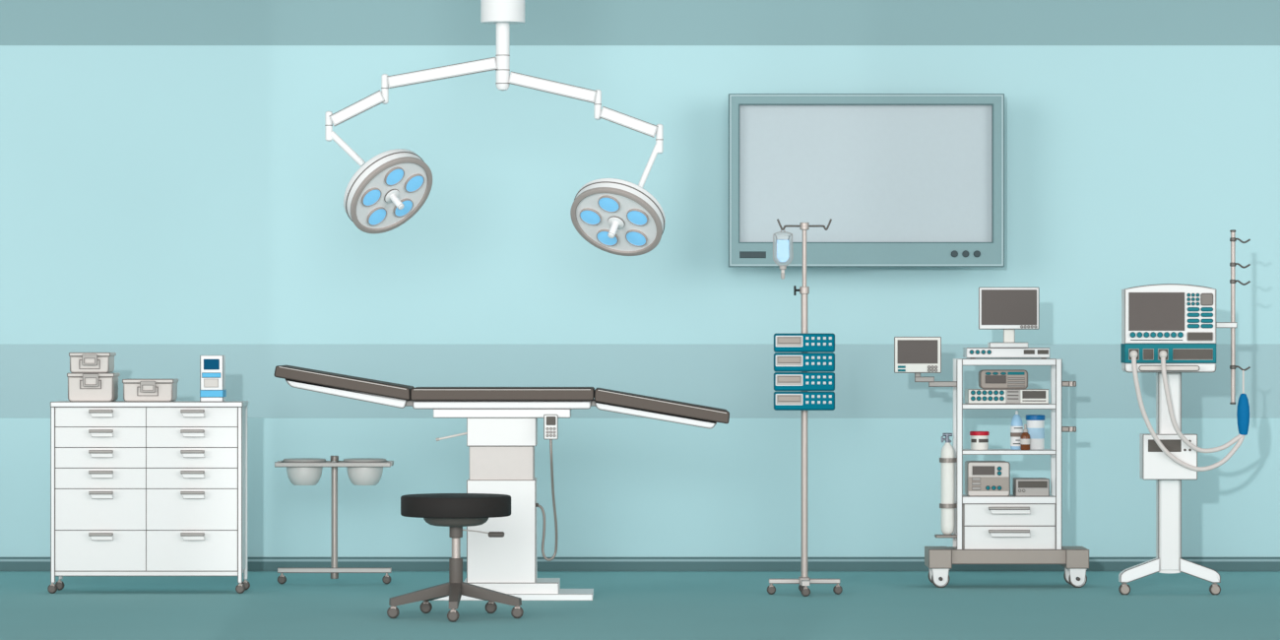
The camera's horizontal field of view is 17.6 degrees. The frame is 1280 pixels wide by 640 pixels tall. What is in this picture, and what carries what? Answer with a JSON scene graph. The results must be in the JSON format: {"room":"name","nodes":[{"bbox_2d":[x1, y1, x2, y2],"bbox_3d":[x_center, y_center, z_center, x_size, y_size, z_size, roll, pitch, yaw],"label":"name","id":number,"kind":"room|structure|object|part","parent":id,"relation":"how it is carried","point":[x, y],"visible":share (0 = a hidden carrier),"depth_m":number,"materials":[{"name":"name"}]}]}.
{"room":"operating room","nodes":[
{"label":"operating room","id":0,"kind":"room"},
{"bbox_2d":[0,45,1279,557],"bbox_3d":[0.000,-0.936,20.075,14.000,4.300,0.150,0,0,0],"label":"wall","id":1,"kind":"structure","parent":0,"point":[150,194],"depth_m":20.00,"materials":[{"name":"paint"}]},
{"bbox_2d":[0,343,1279,417],"bbox_3d":[0.000,0.295,20.000,13.999,0.357,0.004,0,0,0],"label":"trim","id":2,"kind":"structure","parent":1,"relation":"attached to","point":[737,379],"depth_m":20.00,"materials":[{"name":"paint"}]},
{"bbox_2d":[0,0,1279,45],"bbox_3d":[0.000,-2.057,20.000,13.999,1.457,0.004,0,0,0],"label":"trim","id":3,"kind":"structure","parent":1,"relation":"attached to","point":[22,22],"depth_m":20.00,"materials":[{"name":"paint"}]},
{"bbox_2d":[0,557,1279,571],"bbox_3d":[0.000,1.179,19.995,13.993,0.067,0.014,0,0,0],"label":"baseboard","id":4,"kind":"structure","parent":1,"relation":"attached to","point":[6,563],"depth_m":19.99,"materials":[{"name":"paint"}]},
{"bbox_2d":[728,93,1004,266],"bbox_3d":[1.081,-0.666,19.866,1.315,0.827,0.268,0,0,0],"label":"wall display","id":5,"kind":"object","parent":1,"relation":"attached to","point":[901,179],"visible":1,"depth_m":19.77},
{"bbox_2d":[0,571,1279,639],"bbox_3d":[0.000,1.264,15.575,14.000,0.100,9.150,0,0,0],"label":"floor","id":6,"kind":"structure","parent":0,"point":[624,605],"depth_m":17.56,"materials":[{"name":"plastic"}]},
{"bbox_2d":[47,400,250,593],"bbox_3d":[-2.191,0.788,18.479,0.878,0.852,0.316,0,0,0],"label":"base cabinet","id":7,"kind":"object","parent":6,"relation":"on","point":[138,488],"visible":1,"depth_m":18.35,"materials":[{"name":"white plastic"}]},
{"bbox_3d":[-2.606,0.776,18.361,0.020,0.781,0.030,0,0,0],"label":"post","id":8,"kind":"part","parent":7,"relation":"part of","materials":[{"name":"white plastic"}]},
{"bbox_2d":[66,372,120,401],"bbox_3d":[-2.442,0.300,18.481,0.210,0.130,0.227,0,0,0],"label":"storage box","id":9,"kind":"object","parent":7,"relation":"on","point":[82,387],"visible":0.99,"depth_m":18.39,"materials":[{"name":"grey plastic"}]},
{"bbox_2d":[68,352,116,373],"bbox_3d":[-2.446,0.190,18.481,0.184,0.093,0.227,0,0,0],"label":"storage box","id":10,"kind":"object","parent":9,"relation":"on","point":[80,362],"visible":1,"depth_m":18.39,"materials":[{"name":"grey plastic"}]},
{"bbox_3d":[-2.446,0.153,18.486,0.184,0.019,0.216,0,0,0],"label":"lid","id":11,"kind":"part","parent":10,"relation":"part of","materials":[{"name":"grey plastic"}]},
{"bbox_3d":[-2.442,0.244,18.486,0.210,0.019,0.216,0,0,0],"label":"lid","id":12,"kind":"part","parent":9,"relation":"part of","materials":[{"name":"grey plastic"}]},
{"bbox_3d":[-2.394,1.024,18.359,0.406,0.184,0.018,0,0,0],"label":"drawer","id":13,"kind":"part","parent":7,"relation":"part of","materials":[{"name":"white metal"}]},
{"bbox_3d":[-2.394,0.841,18.359,0.406,0.188,0.018,0,0,0],"label":"drawer","id":14,"kind":"part","parent":7,"relation":"part of","materials":[{"name":"white metal"}]},
{"bbox_3d":[-2.388,0.960,18.335,0.107,0.033,0.030,0,0,0],"label":"handle","id":15,"kind":"part","parent":7,"relation":"part of","materials":[{"name":"grey plastic"}]},
{"bbox_3d":[-2.388,0.776,18.335,0.107,0.033,0.030,0,0,0],"label":"handle","id":16,"kind":"part","parent":7,"relation":"part of","materials":[{"name":"grey plastic"}]},
{"bbox_3d":[-2.394,0.703,18.359,0.405,0.095,0.018,0,0,0],"label":"drawer","id":17,"kind":"part","parent":7,"relation":"part of","materials":[{"name":"white metal"}]},
{"bbox_3d":[-2.388,0.685,18.335,0.107,0.033,0.030,0,0,0],"label":"handle","id":18,"kind":"part","parent":7,"relation":"part of","materials":[{"name":"grey plastic"}]},
{"bbox_3d":[-2.394,0.612,18.359,0.405,0.095,0.018,0,0,0],"label":"drawer","id":19,"kind":"part","parent":7,"relation":"part of","materials":[{"name":"white metal"}]},
{"bbox_3d":[-2.388,0.593,18.335,0.107,0.033,0.030,0,0,0],"label":"handle","id":20,"kind":"part","parent":7,"relation":"part of","materials":[{"name":"grey plastic"}]},
{"bbox_3d":[-2.394,0.520,18.359,0.405,0.095,0.018,0,0,0],"label":"drawer","id":21,"kind":"part","parent":7,"relation":"part of","materials":[{"name":"white metal"}]},
{"bbox_3d":[-2.388,0.502,18.335,0.107,0.033,0.030,0,0,0],"label":"handle","id":22,"kind":"part","parent":7,"relation":"part of","materials":[{"name":"grey plastic"}]},
{"bbox_3d":[-2.394,0.431,18.359,0.405,0.091,0.018,0,0,0],"label":"drawer","id":23,"kind":"part","parent":7,"relation":"part of","materials":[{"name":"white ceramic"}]},
{"bbox_3d":[-2.388,0.414,18.335,0.107,0.033,0.030,0,0,0],"label":"handle","id":24,"kind":"part","parent":7,"relation":"part of","materials":[{"name":"grey plastic"}]},
{"bbox_3d":[-2.189,0.375,18.486,0.854,0.025,0.300,0,0,0],"label":"panel","id":25,"kind":"part","parent":7,"relation":"part of","materials":[{"name":"white plastic"}]},
{"bbox_3d":[-2.192,1.126,18.477,0.814,0.024,0.250,0,0,0],"label":"rail","id":26,"kind":"part","parent":7,"relation":"part of","materials":[{"name":"white metal"}]},
{"bbox_2d":[122,379,178,401],"bbox_3d":[-2.188,0.314,18.481,0.228,0.103,0.227,0,0,0],"label":"storage box","id":27,"kind":"object","parent":7,"relation":"on","point":[134,390],"visible":1,"depth_m":18.39,"materials":[{"name":"grey plastic"}]},
{"bbox_3d":[-2.188,0.272,18.486,0.228,0.020,0.216,0,0,0],"label":"lid","id":28,"kind":"part","parent":27,"relation":"part of","materials":[{"name":"grey plastic"}]},
{"bbox_3d":[-1.988,1.024,18.359,0.406,0.184,0.018,0,0,0],"label":"drawer","id":29,"kind":"part","parent":7,"relation":"part of","materials":[{"name":"white metal"}]},
{"bbox_3d":[-1.988,0.841,18.359,0.406,0.188,0.018,0,0,0],"label":"drawer","id":30,"kind":"part","parent":7,"relation":"part of","materials":[{"name":"white metal"}]},
{"bbox_3d":[-1.988,0.703,18.359,0.405,0.095,0.018,0,0,0],"label":"drawer","id":31,"kind":"part","parent":7,"relation":"part of","materials":[{"name":"white metal"}]},
{"bbox_3d":[-1.988,0.612,18.359,0.405,0.095,0.018,0,0,0],"label":"drawer","id":32,"kind":"part","parent":7,"relation":"part of","materials":[{"name":"white metal"}]},
{"bbox_3d":[-1.988,0.520,18.359,0.405,0.095,0.018,0,0,0],"label":"drawer","id":33,"kind":"part","parent":7,"relation":"part of","materials":[{"name":"white metal"}]},
{"bbox_3d":[-1.988,0.431,18.359,0.405,0.091,0.018,0,0,0],"label":"drawer","id":34,"kind":"part","parent":7,"relation":"part of","materials":[{"name":"white metal"}]},
{"bbox_3d":[-1.982,0.960,18.335,0.107,0.033,0.030,0,0,0],"label":"handle","id":35,"kind":"part","parent":7,"relation":"part of","materials":[{"name":"grey plastic"}]},
{"bbox_3d":[-1.982,0.776,18.335,0.107,0.033,0.030,0,0,0],"label":"handle","id":36,"kind":"part","parent":7,"relation":"part of","materials":[{"name":"grey plastic"}]},
{"bbox_3d":[-1.982,0.685,18.335,0.107,0.033,0.030,0,0,0],"label":"handle","id":37,"kind":"part","parent":7,"relation":"part of","materials":[{"name":"grey plastic"}]},
{"bbox_3d":[-1.982,0.593,18.335,0.107,0.033,0.030,0,0,0],"label":"handle","id":38,"kind":"part","parent":7,"relation":"part of","materials":[{"name":"grey plastic"}]},
{"bbox_3d":[-1.982,0.502,18.335,0.107,0.033,0.030,0,0,0],"label":"handle","id":39,"kind":"part","parent":7,"relation":"part of","materials":[{"name":"grey plastic"}]},
{"bbox_3d":[-1.982,0.414,18.335,0.107,0.033,0.030,0,0,0],"label":"handle","id":40,"kind":"part","parent":7,"relation":"part of","materials":[{"name":"grey plastic"}]},
{"bbox_2d":[199,355,226,401],"bbox_3d":[-1.905,0.261,18.456,0.104,0.207,0.130,0,0,0],"label":"medical monitor device","id":41,"kind":"object","parent":7,"relation":"on","point":[212,367],"visible":1,"depth_m":18.39,"materials":[{"name":"white plastic"}]},
{"bbox_3d":[-1.776,0.776,18.361,0.020,0.781,0.030,0,0,0],"label":"post","id":42,"kind":"part","parent":7,"relation":"part of","materials":[{"name":"white plastic"}]},
{"bbox_3d":[-1.776,0.776,18.611,0.017,0.781,0.030,0,0,0],"label":"post","id":43,"kind":"part","parent":7,"relation":"part of","materials":[{"name":"white plastic"}]},
{"bbox_2d":[274,455,393,583],"bbox_3d":[-1.402,0.918,19.002,0.534,0.590,0.196,0,0,0],"label":"stand","id":44,"kind":"object","parent":6,"relation":"on","point":[334,463],"visible":1,"depth_m":18.98,"materials":[{"name":"metal"}]},
{"bbox_2d":[282,457,325,485],"bbox_3d":[-1.541,0.698,19.002,0.198,0.122,0.198,0,0,0],"label":"metal bowl","id":45,"kind":"object","parent":44,"relation":"in","point":[297,476],"visible":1,"depth_m":18.94,"materials":[{"name":"grey metal"}]},
{"bbox_3d":[-1.402,0.661,19.002,0.534,0.024,0.196,0,0,0],"label":"bowl frame","id":46,"kind":"part","parent":44,"relation":"part of","materials":[{"name":"silver metal"}]},
{"bbox_3d":[-1.403,0.640,19.002,0.038,0.033,0.038,0,0,0],"label":"knob","id":47,"kind":"part","parent":44,"relation":"part of","materials":[{"name":"metal"}]},
{"bbox_2d":[343,457,386,485],"bbox_3d":[-1.264,0.698,19.002,0.198,0.122,0.198,0,0,0],"label":"metal bowl","id":48,"kind":"object","parent":44,"relation":"in","point":[357,476],"visible":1,"depth_m":18.94,"materials":[{"name":"grey metal"}]},
{"bbox_2d":[386,493,523,622],"bbox_3d":[-0.752,0.966,16.879,0.555,0.498,0.532,0,0,0],"label":"stool","id":49,"kind":"object","parent":6,"relation":"on","point":[455,511],"visible":1,"depth_m":16.82,"materials":[{"name":"metal"}]},
{"bbox_3d":[-0.887,1.116,16.864,0.272,0.092,0.052,0,0,-15],"label":"leg","id":50,"kind":"part","parent":49,"relation":"part of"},
{"bbox_3d":[-0.824,1.116,17.020,0.052,0.092,0.272,0,0,-31],"label":"leg","id":51,"kind":"part","parent":49,"relation":"part of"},
{"bbox_3d":[-0.752,1.116,16.760,0.052,0.092,0.272,0,0,0],"label":"leg","id":52,"kind":"part","parent":49,"relation":"part of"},
{"bbox_3d":[-0.752,0.758,16.900,0.452,0.084,0.452,0,0,0],"label":"seat","id":53,"kind":"part","parent":49,"relation":"part of","materials":[{"name":"black leather"}]},
{"bbox_3d":[-0.752,0.821,16.900,0.270,0.041,0.270,0,0,0],"label":"seat dish","id":54,"kind":"part","parent":49,"relation":"part of","materials":[{"name":"black plastic"}]},
{"bbox_3d":[-0.640,0.871,16.900,0.170,0.032,0.040,0,0,0],"label":"lever","id":55,"kind":"part","parent":49,"relation":"part of","materials":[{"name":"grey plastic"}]},
{"bbox_3d":[-0.617,1.116,16.864,0.272,0.092,0.052,0,0,15],"label":"leg","id":56,"kind":"part","parent":49,"relation":"part of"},
{"bbox_2d":[274,365,729,600],"bbox_3d":[-0.597,0.707,18.093,1.971,1.019,0.444,0,0,0],"label":"table","id":57,"kind":"object","parent":6,"relation":"on","point":[501,433],"visible":0.98,"depth_m":17.93,"materials":[{"name":"white metal"}]},
{"bbox_2d":[274,365,414,399],"bbox_3d":[-1.289,0.272,18.105,0.588,0.150,0.420,0,0,0],"label":"cushion","id":58,"kind":"object","parent":57,"relation":"on","point":[336,384],"depth_m":17.89,"materials":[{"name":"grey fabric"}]},
{"bbox_2d":[285,379,407,408],"bbox_3d":[-1.275,0.319,18.105,0.528,0.129,0.360,0,0,0],"label":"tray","id":59,"kind":"object","parent":57,"relation":"on","point":[379,392],"depth_m":17.90,"materials":[{"name":"white plastic"}]},
{"bbox_3d":[-0.819,0.507,17.995,0.141,0.041,0.014,0,0,0],"label":"tilt lever","id":60,"kind":"part","parent":57,"relation":"part of","materials":[{"name":"grey plastic"}]},
{"bbox_2d":[412,400,590,409],"bbox_3d":[-0.599,0.367,18.105,0.774,0.038,0.360,0,0,0],"label":"panel","id":61,"kind":"object","parent":57,"relation":"on","point":[417,405],"depth_m":17.92,"materials":[{"name":"white plastic"}]},
{"bbox_3d":[-0.600,0.405,18.105,0.594,0.041,0.340,0,0,0],"label":"table frame","id":62,"kind":"part","parent":57,"relation":"part of","materials":[{"name":"white plastic"}]},
{"bbox_2d":[410,386,594,400],"bbox_3d":[-0.596,0.322,18.105,0.795,0.055,0.420,0,0,0],"label":"cushion","id":63,"kind":"object","parent":57,"relation":"on","point":[417,393],"depth_m":17.89,"materials":[{"name":"grey fabric"}]},
{"bbox_2d":[594,400,716,428],"bbox_3d":[0.068,0.411,18.105,0.531,0.120,0.360,0,0,0],"label":"panel","id":64,"kind":"object","parent":57,"relation":"attached to","point":[676,412],"depth_m":17.90,"materials":[{"name":"white plastic"}]},
{"bbox_2d":[594,387,729,423],"bbox_3d":[0.095,0.373,18.105,0.586,0.151,0.420,0,0,0],"label":"cushion","id":65,"kind":"object","parent":57,"relation":"on","point":[613,401],"depth_m":17.89,"materials":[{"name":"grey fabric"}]},
{"bbox_2d":[767,218,842,596],"bbox_3d":[0.728,0.383,18.297,0.254,1.662,0.253,0,0,45],"label":"stand","id":66,"kind":"object","parent":6,"relation":"on","point":[803,580],"visible":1,"depth_m":18.29,"materials":[{"name":"metal"}]},
{"bbox_2d":[772,229,793,279],"bbox_3d":[0.632,-0.293,18.300,0.090,0.226,0.044,0,0,0],"label":"bag","id":67,"kind":"object","parent":66,"relation":"hanging from","point":[783,256],"visible":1,"depth_m":18.28,"materials":[{"name":"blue plastic"}]},
{"bbox_3d":[0.633,-0.210,18.300,0.030,0.060,0.030,0,0,0],"label":"spout","id":68,"kind":"part","parent":67,"relation":"part of","materials":[{"name":"plastic"}]},
{"bbox_3d":[0.695,-0.130,18.300,0.027,0.043,0.016,0,0,0],"label":"clamp knob","id":69,"kind":"part","parent":66,"relation":"part of","materials":[{"name":"black plastic"}]},
{"bbox_2d":[773,391,834,410],"bbox_3d":[0.724,0.357,18.245,0.271,0.084,0.072,0,0,0],"label":"pump","id":70,"kind":"object","parent":66,"relation":"attached to","point":[783,401],"visible":1,"depth_m":18.22,"materials":[{"name":"teal plastic"}]},
{"bbox_3d":[0.657,0.350,18.214,0.120,0.050,0.005,0,0,0],"label":"display frame","id":71,"kind":"part","parent":70,"relation":"part of","materials":[{"name":"white plastic"}]},
{"bbox_2d":[773,372,834,390],"bbox_3d":[0.724,0.272,18.245,0.271,0.084,0.072,0,0,0],"label":"pump","id":72,"kind":"object","parent":66,"relation":"attached to","point":[783,381],"visible":1,"depth_m":18.22,"materials":[{"name":"teal plastic"}]},
{"bbox_3d":[0.657,0.265,18.214,0.120,0.050,0.005,0,0,0],"label":"display frame","id":73,"kind":"part","parent":72,"relation":"part of","materials":[{"name":"white plastic"}]},
{"bbox_2d":[773,352,834,372],"bbox_3d":[0.724,0.186,18.245,0.271,0.084,0.072,0,0,0],"label":"pump","id":74,"kind":"object","parent":66,"relation":"attached to","point":[783,361],"visible":1,"depth_m":18.22,"materials":[{"name":"teal plastic"}]},
{"bbox_3d":[0.657,0.179,18.214,0.120,0.050,0.005,0,0,0],"label":"display frame","id":75,"kind":"part","parent":74,"relation":"part of","materials":[{"name":"white plastic"}]},
{"bbox_2d":[773,333,834,352],"bbox_3d":[0.724,0.101,18.245,0.271,0.084,0.072,0,0,0],"label":"pump","id":76,"kind":"object","parent":66,"relation":"attached to","point":[783,343],"visible":1,"depth_m":18.22,"materials":[{"name":"teal plastic"}]},
{"bbox_3d":[0.657,0.094,18.214,0.120,0.050,0.005,0,0,0],"label":"display frame","id":77,"kind":"part","parent":76,"relation":"part of","materials":[{"name":"white plastic"}]},
{"bbox_2d":[924,358,1088,587],"bbox_3d":[1.671,0.695,18.869,0.726,1.039,0.302,0,0,0],"label":"trolley","id":78,"kind":"object","parent":6,"relation":"on","point":[1011,529],"visible":1,"depth_m":18.75,"materials":[{"name":"white plastic"}]},
{"bbox_2d":[894,336,957,386],"bbox_3d":[1.295,0.190,18.747,0.287,0.228,0.065,0,0,0],"label":"monitor","id":79,"kind":"object","parent":78,"relation":"attached to","point":[917,355],"visible":1,"depth_m":18.72,"materials":[{"name":"grey plastic"}]},
{"bbox_3d":[1.258,0.158,18.745,0.213,0.164,0.050,0,0,0],"label":"casing","id":80,"kind":"part","parent":79,"relation":"part of","materials":[{"name":"beige plastic"}]},
{"bbox_3d":[1.290,0.260,18.765,0.088,0.044,0.030,0,0,0],"label":"arm","id":81,"kind":"part","parent":79,"relation":"part of","materials":[{"name":"grey plastic"}]},
{"bbox_3d":[1.374,0.291,18.766,0.128,0.025,0.024,0,0,0],"label":"arm","id":82,"kind":"part","parent":79,"relation":"part of","materials":[{"name":"grey plastic"}]},
{"bbox_2d":[934,534,957,537],"bbox_3d":[1.389,0.982,18.795,0.097,0.014,0.090,0,0,0],"label":"shelf","id":83,"kind":"object","parent":78,"relation":"attached to","point":[935,536],"depth_m":18.75,"materials":[{"name":"metal"}]},
{"bbox_2d":[940,433,954,534],"bbox_3d":[1.398,0.746,18.790,0.062,0.465,0.062,0,0,0],"label":"gas cylinder","id":84,"kind":"object","parent":78,"relation":"on","point":[947,451],"visible":1,"depth_m":18.77,"materials":[{"name":"white metal"}]},
{"bbox_3d":[1.449,0.609,18.995,0.025,0.865,0.030,0,0,0],"label":"post","id":85,"kind":"part","parent":78,"relation":"part of","materials":[{"name":"white plastic"}]},
{"bbox_3d":[1.449,0.609,18.765,0.028,0.865,0.030,0,0,0],"label":"post","id":86,"kind":"part","parent":78,"relation":"part of","materials":[{"name":"white plastic"}]},
{"bbox_2d":[969,431,989,449],"bbox_3d":[1.548,0.549,18.850,0.089,0.084,0.089,0,0,0],"label":"lid jar","id":87,"kind":"object","parent":78,"relation":"on","point":[979,440],"visible":1,"depth_m":18.81,"materials":[{"name":"beige plastic"}]},
{"bbox_3d":[1.548,0.517,18.850,0.089,0.019,0.089,0,0,0],"label":"lid","id":88,"kind":"part","parent":87,"relation":"part of","materials":[{"name":"red plastic"}]},
{"bbox_2d":[964,460,1010,496],"bbox_3d":[1.583,0.723,18.856,0.193,0.159,0.187,0,0,0],"label":"medical device","id":89,"kind":"object","parent":78,"relation":"on","point":[982,478],"visible":1,"depth_m":18.77,"materials":[{"name":"plastic"}]},
{"bbox_3d":[1.582,0.745,18.770,0.181,0.064,0.004,0,0,0],"label":"panel","id":90,"kind":"part","parent":89,"relation":"part of","materials":[{"name":"beige plastic"}]},
{"bbox_2d":[962,347,1049,358],"bbox_3d":[1.672,0.151,18.867,0.378,0.050,0.206,0,0,0],"label":"control box","id":91,"kind":"object","parent":78,"relation":"on","point":[969,352],"visible":1,"depth_m":18.77,"materials":[{"name":"white plastic"}]},
{"bbox_2d":[978,287,1039,347],"bbox_3d":[1.676,-0.011,18.820,0.275,0.277,0.120,0,0,0],"label":"monitor","id":92,"kind":"object","parent":91,"relation":"on","point":[1007,309],"visible":1,"depth_m":18.78,"materials":[{"name":"white plastic"}]},
{"bbox_2d":[964,388,1048,403],"bbox_3d":[1.673,0.348,18.866,0.365,0.068,0.207,0,0,0],"label":"amplifier","id":93,"kind":"object","parent":78,"relation":"on","point":[972,396],"visible":1,"depth_m":18.77,"materials":[{"name":"beige plastic"}]},
{"bbox_2d":[978,369,1027,388],"bbox_3d":[1.655,0.270,18.848,0.219,0.089,0.124,0,0,0],"label":"monitor","id":94,"kind":"object","parent":93,"relation":"on","point":[988,378],"visible":1,"depth_m":18.79,"materials":[{"name":"plastic"}]},
{"bbox_2d":[1005,389,1020,403],"bbox_3d":[1.693,0.348,18.770,0.067,0.063,0.004,0,0,0],"label":"vent","id":95,"kind":"object","parent":93,"relation":"attached to","point":[1011,396],"depth_m":18.77,"materials":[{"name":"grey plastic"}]},
{"bbox_2d":[958,358,1056,365],"bbox_3d":[1.674,0.191,18.880,0.425,0.031,0.256,0,0,0],"label":"shelf","id":96,"kind":"object","parent":78,"relation":"attached to","point":[961,361],"depth_m":18.75,"materials":[{"name":"white plastic"}]},
{"bbox_2d":[962,494,1055,504],"bbox_3d":[1.674,0.817,18.880,0.425,0.035,0.256,0,0,0],"label":"shelf","id":97,"kind":"object","parent":78,"relation":"attached to","point":[1011,499],"depth_m":18.75,"materials":[{"name":"white plastic"}]},
{"bbox_2d":[962,448,1055,454],"bbox_3d":[1.674,0.601,18.880,0.425,0.021,0.256,0,0,0],"label":"shelf","id":98,"kind":"object","parent":78,"relation":"attached to","point":[965,451],"depth_m":18.75,"materials":[{"name":"white plastic"}]},
{"bbox_2d":[962,402,1055,409],"bbox_3d":[1.674,0.393,18.880,0.425,0.024,0.256,0,0,0],"label":"shelf","id":99,"kind":"object","parent":78,"relation":"attached to","point":[1051,406],"depth_m":18.75,"materials":[{"name":"white plastic"}]},
{"bbox_3d":[1.678,0.989,18.770,0.414,0.109,0.020,0,0,0],"label":"drawer","id":100,"kind":"part","parent":78,"relation":"part of","materials":[{"name":"white metal"}]},
{"bbox_3d":[1.675,0.967,18.745,0.190,0.033,0.030,0,0,0],"label":"handle","id":101,"kind":"part","parent":78,"relation":"part of","materials":[{"name":"grey plastic"}]},
{"bbox_3d":[1.678,0.884,18.770,0.414,0.103,0.020,0,0,0],"label":"drawer","id":102,"kind":"part","parent":78,"relation":"part of","materials":[{"name":"white metal"}]},
{"bbox_3d":[1.675,0.863,18.745,0.190,0.033,0.030,0,0,0],"label":"handle","id":103,"kind":"part","parent":78,"relation":"part of","materials":[{"name":"grey plastic"}]},
{"bbox_2d":[1010,410,1023,449],"bbox_3d":[1.720,0.502,18.880,0.059,0.176,0.059,0,0,0],"label":"squeeze bottle","id":104,"kind":"object","parent":78,"relation":"on","point":[1016,427],"visible":1,"depth_m":18.85,"materials":[{"name":"blue plastic"}]},
{"bbox_2d":[1020,424,1030,449],"bbox_3d":[1.752,0.532,18.800,0.046,0.118,0.046,0,0,0],"label":"dropper bottle","id":105,"kind":"object","parent":78,"relation":"on","point":[1025,441],"visible":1,"depth_m":18.78,"materials":[{"name":"brown glass"}]},
{"bbox_2d":[1012,477,1049,496],"bbox_3d":[1.782,0.761,18.848,0.156,0.082,0.164,0,0,0],"label":"medical device","id":106,"kind":"object","parent":78,"relation":"on","point":[1021,486],"visible":1,"depth_m":18.77,"materials":[{"name":"plastic"}]},
{"bbox_2d":[1025,414,1045,449],"bbox_3d":[1.807,0.512,18.900,0.089,0.157,0.089,0,0,0],"label":"canister","id":107,"kind":"object","parent":78,"relation":"on","point":[1035,422],"visible":1,"depth_m":18.86,"materials":[{"name":"white plastic"}]},
{"bbox_3d":[1.807,0.446,18.900,0.089,0.023,0.089,0,0,0],"label":"lid","id":108,"kind":"part","parent":107,"relation":"part of","materials":[{"name":"blue plastic"}]},
{"bbox_3d":[1.899,0.609,18.995,0.025,0.865,0.030,0,0,0],"label":"post","id":109,"kind":"part","parent":78,"relation":"part of","materials":[{"name":"white plastic"}]},
{"bbox_3d":[1.899,0.609,18.765,0.028,0.865,0.030,0,0,0],"label":"post","id":110,"kind":"part","parent":78,"relation":"part of","materials":[{"name":"white plastic"}]},
{"bbox_2d":[1118,229,1250,594],"bbox_3d":[2.403,0.409,18.207,0.573,1.613,0.266,0,0,0],"label":"ventilator","id":111,"kind":"object","parent":6,"relation":"on","point":[1169,330],"visible":1,"depth_m":18.19,"materials":[{"name":"white plastic"}]},
{"bbox_2d":[1128,348,1139,359],"bbox_3d":[2.166,0.150,18.136,0.046,0.049,0.006,0,0,0],"label":"socket","id":112,"kind":"object","parent":111,"relation":"attached to","point":[1133,353],"depth_m":18.10,"materials":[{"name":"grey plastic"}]},
{"bbox_3d":[2.207,1.105,18.280,0.175,0.112,0.080,0,0,0],"label":"leg","id":113,"kind":"part","parent":111,"relation":"part of","materials":[{"name":"white plastic"}]},
{"bbox_2d":[1143,348,1153,359],"bbox_3d":[2.229,0.150,18.136,0.048,0.049,0.006,0,0,0],"label":"socket","id":114,"kind":"object","parent":111,"relation":"attached to","point":[1148,353],"depth_m":18.13,"materials":[{"name":"grey plastic"}]},
{"bbox_2d":[1157,348,1168,359],"bbox_3d":[2.295,0.150,18.136,0.046,0.049,0.006,0,0,0],"label":"socket","id":115,"kind":"object","parent":111,"relation":"attached to","point":[1163,353],"depth_m":18.10,"materials":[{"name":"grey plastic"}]},
{"bbox_3d":[2.424,0.150,18.136,0.174,0.050,0.006,0,0,0],"label":"dark panel","id":116,"kind":"part","parent":111,"relation":"part of","materials":[{"name":"grey plastic"}]},
{"bbox_3d":[2.471,1.105,18.280,0.181,0.112,0.080,0,0,0],"label":"leg","id":117,"kind":"part","parent":111,"relation":"part of","materials":[{"name":"white plastic"}]},
{"bbox_3d":[2.486,-0.091,18.139,0.055,0.055,0.007,0,0,0],"label":"dial panel","id":118,"kind":"part","parent":111,"relation":"part of","materials":[{"name":"grey plastic"}]},
{"bbox_2d":[1236,370,1249,435],"bbox_3d":[2.658,0.364,18.220,0.056,0.286,0.056,0,0,0],"label":"test lung","id":119,"kind":"object","parent":111,"relation":"hanging from","point":[1243,412],"visible":1,"depth_m":18.20,"materials":[{"name":"blue plastic"}]},
{"bbox_3d":[0.000,-3.136,18.375,14.000,0.100,3.550,0,0,0],"label":"ceiling","id":120,"kind":"structure","parent":0,"visible":0},
{"bbox_2d":[324,0,665,255],"bbox_3d":[-0.633,-1.683,18.067,1.491,2.805,0.387,0,0,0],"label":"lamp","id":121,"kind":"object","parent":120,"relation":"hanging from","point":[617,217],"visible":1,"depth_m":18.07,"materials":[{"name":"white plastic"}]},
{"bbox_3d":[-1.281,-0.749,18.095,0.161,0.158,0.030,0,0,4],"label":"lamp arm","id":122,"kind":"part","parent":121,"relation":"part of","materials":[{"name":"white plastic"}]},
{"bbox_3d":[-1.236,-0.926,18.100,0.245,0.158,0.060,0,0,0],"label":"arm","id":123,"kind":"part","parent":121,"relation":"part of","materials":[{"name":"white plastic"}]},
{"bbox_3d":[-1.086,-0.545,18.050,0.365,0.290,0.230,0,0,-44],"label":"plate","id":124,"kind":"part","parent":121,"relation":"part of","materials":[{"name":"white plastic"}]},
{"bbox_3d":[-1.063,-0.526,18.037,0.097,0.092,0.073,0,0,26],"label":"handle","id":125,"kind":"part","parent":121,"relation":"part of","materials":[{"name":"white plastic"}]},
{"bbox_3d":[-0.865,-1.081,18.100,0.483,0.138,0.060,0,0,0],"label":"arm","id":126,"kind":"part","parent":121,"relation":"part of","materials":[{"name":"white plastic"}]},
{"bbox_3d":[-0.382,-1.017,18.100,0.389,0.139,0.060,0,0,0],"label":"arm","id":127,"kind":"part","parent":121,"relation":"part of","materials":[{"name":"white plastic"}]},
{"bbox_3d":[-0.104,-0.404,18.029,0.074,0.098,0.094,0,0,0],"label":"handle","id":128,"kind":"part","parent":121,"relation":"part of","materials":[{"name":"white plastic"}]},
{"bbox_3d":[-0.102,-0.430,18.050,0.357,0.257,0.290,0,0,0],"label":"plate","id":129,"kind":"part","parent":121,"relation":"part of","materials":[{"name":"white plastic"}]},
{"bbox_3d":[-0.049,-0.866,18.100,0.260,0.138,0.060,0,0,0],"label":"arm","id":130,"kind":"part","parent":121,"relation":"part of","materials":[{"name":"white plastic"}]},
{"bbox_3d":[0.028,-0.646,18.096,0.127,0.248,0.026,0,0,-4],"label":"lamp arm","id":131,"kind":"part","parent":121,"relation":"part of","materials":[{"name":"white plastic"}]}
]}

